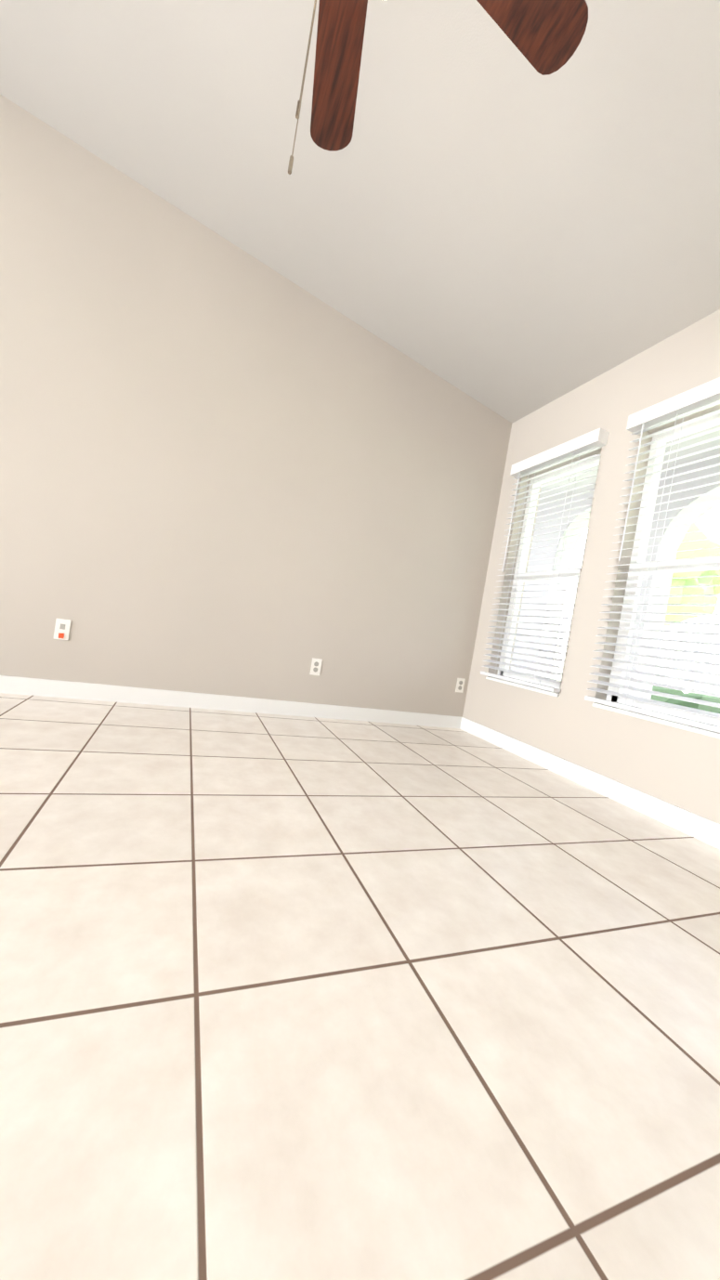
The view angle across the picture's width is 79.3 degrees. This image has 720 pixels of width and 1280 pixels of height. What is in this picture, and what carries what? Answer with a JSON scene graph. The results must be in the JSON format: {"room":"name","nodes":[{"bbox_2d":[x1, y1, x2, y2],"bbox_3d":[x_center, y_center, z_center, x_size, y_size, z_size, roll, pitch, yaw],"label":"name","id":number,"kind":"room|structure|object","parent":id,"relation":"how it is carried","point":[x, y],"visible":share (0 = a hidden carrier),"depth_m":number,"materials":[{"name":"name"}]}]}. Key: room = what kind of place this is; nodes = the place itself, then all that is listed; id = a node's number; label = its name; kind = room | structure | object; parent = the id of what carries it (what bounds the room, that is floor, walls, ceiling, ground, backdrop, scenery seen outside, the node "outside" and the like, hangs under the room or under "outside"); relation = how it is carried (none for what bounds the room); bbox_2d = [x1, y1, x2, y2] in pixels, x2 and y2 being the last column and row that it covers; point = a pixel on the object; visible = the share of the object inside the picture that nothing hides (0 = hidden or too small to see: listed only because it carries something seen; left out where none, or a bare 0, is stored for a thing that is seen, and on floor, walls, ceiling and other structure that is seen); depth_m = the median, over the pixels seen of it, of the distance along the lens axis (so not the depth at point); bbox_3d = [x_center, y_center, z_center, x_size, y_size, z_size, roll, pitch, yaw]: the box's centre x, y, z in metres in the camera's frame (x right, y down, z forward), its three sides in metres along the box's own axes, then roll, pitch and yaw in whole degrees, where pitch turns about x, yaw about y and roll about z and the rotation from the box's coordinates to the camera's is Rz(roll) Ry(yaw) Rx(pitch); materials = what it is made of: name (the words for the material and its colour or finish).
{"room":"empty living room","nodes":[
{"label":"empty living room","id":0,"kind":"room"},
{"bbox_2d":[0,93,511,717],"bbox_3d":[-3.012,-1.881,1.813,9.000,3.960,0.100,9,1,-22],"label":"wall","id":1,"kind":"structure","parent":0,"point":[227,467],"depth_m":2.66,"materials":[{"name":"paint"}]},
{"bbox_2d":[53,618,71,639],"bbox_3d":[-1.673,-0.060,2.442,0.070,0.115,0.012,9,1,-22],"label":"jack","id":2,"kind":"object","parent":1,"relation":"attached to","point":[62,626],"visible":1,"depth_m":2.44,"materials":[{"name":"white plastic"}]},
{"bbox_2d":[0,675,460,729],"bbox_3d":[-0.760,0.422,2.845,3.390,0.095,0.013,9,1,-22],"label":"baseboard","id":3,"kind":"structure","parent":1,"relation":"attached to","point":[8,685],"depth_m":2.76,"materials":[{"name":"white"}]},
{"bbox_2d":[309,657,322,675],"bbox_3d":[-0.305,0.186,3.007,0.070,0.115,0.008,9,1,-22],"label":"electrical outlet","id":4,"kind":"object","parent":1,"relation":"attached to","point":[316,666],"visible":1,"depth_m":3.00,"materials":[{"name":"white plastic"}]},
{"bbox_2d":[455,678,465,692],"bbox_3d":[0.798,0.361,3.459,0.070,0.115,0.008,9,1,-22],"label":"electrical outlet","id":5,"kind":"object","parent":1,"relation":"attached to","point":[460,684],"visible":1,"depth_m":3.46,"materials":[{"name":"white plastic"}]},
{"bbox_2d":[0,692,719,1279],"bbox_3d":[-2.598,0.267,-0.113,9.320,0.060,6.340,9,1,-22],"label":"floor","id":6,"kind":"structure","parent":0,"point":[295,998],"depth_m":0.75,"materials":[{"name":"tile"}]},
{"bbox_2d":[0,0,719,423],"bbox_3d":[-1.847,-2.928,-0.638,9.400,1.654,5.330,9,1,-22],"label":"ceiling","id":7,"kind":"structure","parent":0,"point":[479,208],"depth_m":1.93,"materials":[{"name":"paint"}]},
{"bbox_2d":[287,0,587,174],"bbox_3d":[0.009,-1.556,0.914,1.249,1.271,1.268,9,1,-22],"label":"ceiling fan","id":8,"kind":"object","parent":7,"relation":"hanging from","point":[544,37],"visible":1,"depth_m":1.20,"materials":[{"name":"brown wood"}]},
{"bbox_2d":[462,309,719,823],"bbox_3d":[2.051,-0.340,1.131,0.200,2.580,5.330,9,1,-22],"label":"wall","id":9,"kind":"structure","parent":0,"point":[678,767],"depth_m":2.50,"materials":[{"name":"paint"}]},
{"bbox_2d":[485,676,559,696],"bbox_3d":[1.121,0.317,2.984,0.096,0.020,0.678,9,1,-22],"label":"window sill","id":10,"kind":"structure","parent":9,"relation":"attached to","point":[542,691],"depth_m":2.92,"materials":[{"name":"white"}]},
{"bbox_2d":[496,453,600,689],"bbox_3d":[1.314,-0.426,2.996,0.075,1.548,0.678,9,1,-22],"label":"window","id":11,"kind":"structure","parent":9,"relation":"in","point":[547,574],"depth_m":3.24,"materials":[{"name":"white plastic"}]},
{"bbox_2d":[480,428,609,692],"bbox_3d":[1.182,-0.493,2.938,0.077,1.582,0.750,9,1,-22],"label":"window blinds","id":12,"kind":"object","parent":11,"relation":"attached to","point":[583,444],"visible":1,"depth_m":2.86,"materials":[{"name":"white plastic"}]},
{"bbox_2d":[460,716,719,848],"bbox_3d":[1.546,0.825,1.642,0.013,0.095,4.000,9,1,-22],"label":"baseboard","id":13,"kind":"structure","parent":9,"relation":"attached to","point":[704,829],"depth_m":2.25,"materials":[{"name":"white"}]},
{"bbox_2d":[592,702,719,738],"bbox_3d":[1.585,0.419,1.812,0.096,0.020,1.348,9,1,-22],"label":"window sill","id":14,"kind":"structure","parent":9,"relation":"attached to","point":[702,731],"depth_m":2.08,"materials":[{"name":"white"}]},
{"bbox_2d":[605,412,719,726],"bbox_3d":[1.779,-0.324,1.823,0.075,1.548,1.348,9,1,-22],"label":"window","id":15,"kind":"structure","parent":9,"relation":"in","point":[692,563],"depth_m":2.38,"materials":[{"name":"white plastic"}]},
{"bbox_2d":[584,377,719,732],"bbox_3d":[1.647,-0.391,1.765,0.077,1.582,1.420,9,1,-22],"label":"window blinds","id":16,"kind":"object","parent":15,"relation":"attached to","point":[705,396],"visible":1,"depth_m":2.13,"materials":[{"name":"white plastic"}]},
{"label":"outside","id":17,"kind":"structure","parent":0,"visible":0},
{"bbox_2d":[550,667,689,693],"bbox_3d":[28.279,5.258,9.610,55.800,0.200,80.000,9,1,-22],"label":"lawn","id":18,"kind":"structure","parent":17,"point":[557,677],"depth_m":32.46,"materials":[{"name":"green plant"}]},
{"bbox_2d":[509,453,719,699],"bbox_3d":[3.422,-0.326,3.214,0.280,3.100,10.700,9,1,-22],"label":"arcade","id":19,"kind":"object","parent":18,"relation":"on","point":[665,548],"visible":0.23,"depth_m":4.38,"materials":[{"name":"grey paint"}]},
{"bbox_2d":[538,424,719,503],"bbox_3d":[3.202,-1.719,2.304,2.400,0.180,12.000,9,1,-22],"label":"porch roof","id":20,"kind":"structure","parent":19,"relation":"on","point":[707,445],"depth_m":4.11,"materials":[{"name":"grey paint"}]},
{"bbox_2d":[650,685,719,713],"bbox_3d":[4.110,1.050,3.576,0.997,0.839,4.310,9,1,-25],"label":"bushes","id":21,"kind":"object","parent":18,"relation":"on","point":[711,698],"visible":0.1,"depth_m":4.61,"materials":[{"name":"green plant"}]},
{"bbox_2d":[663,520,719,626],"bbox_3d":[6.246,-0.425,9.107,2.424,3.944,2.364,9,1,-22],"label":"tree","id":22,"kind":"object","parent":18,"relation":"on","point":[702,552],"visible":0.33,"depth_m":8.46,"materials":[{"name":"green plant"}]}
]}

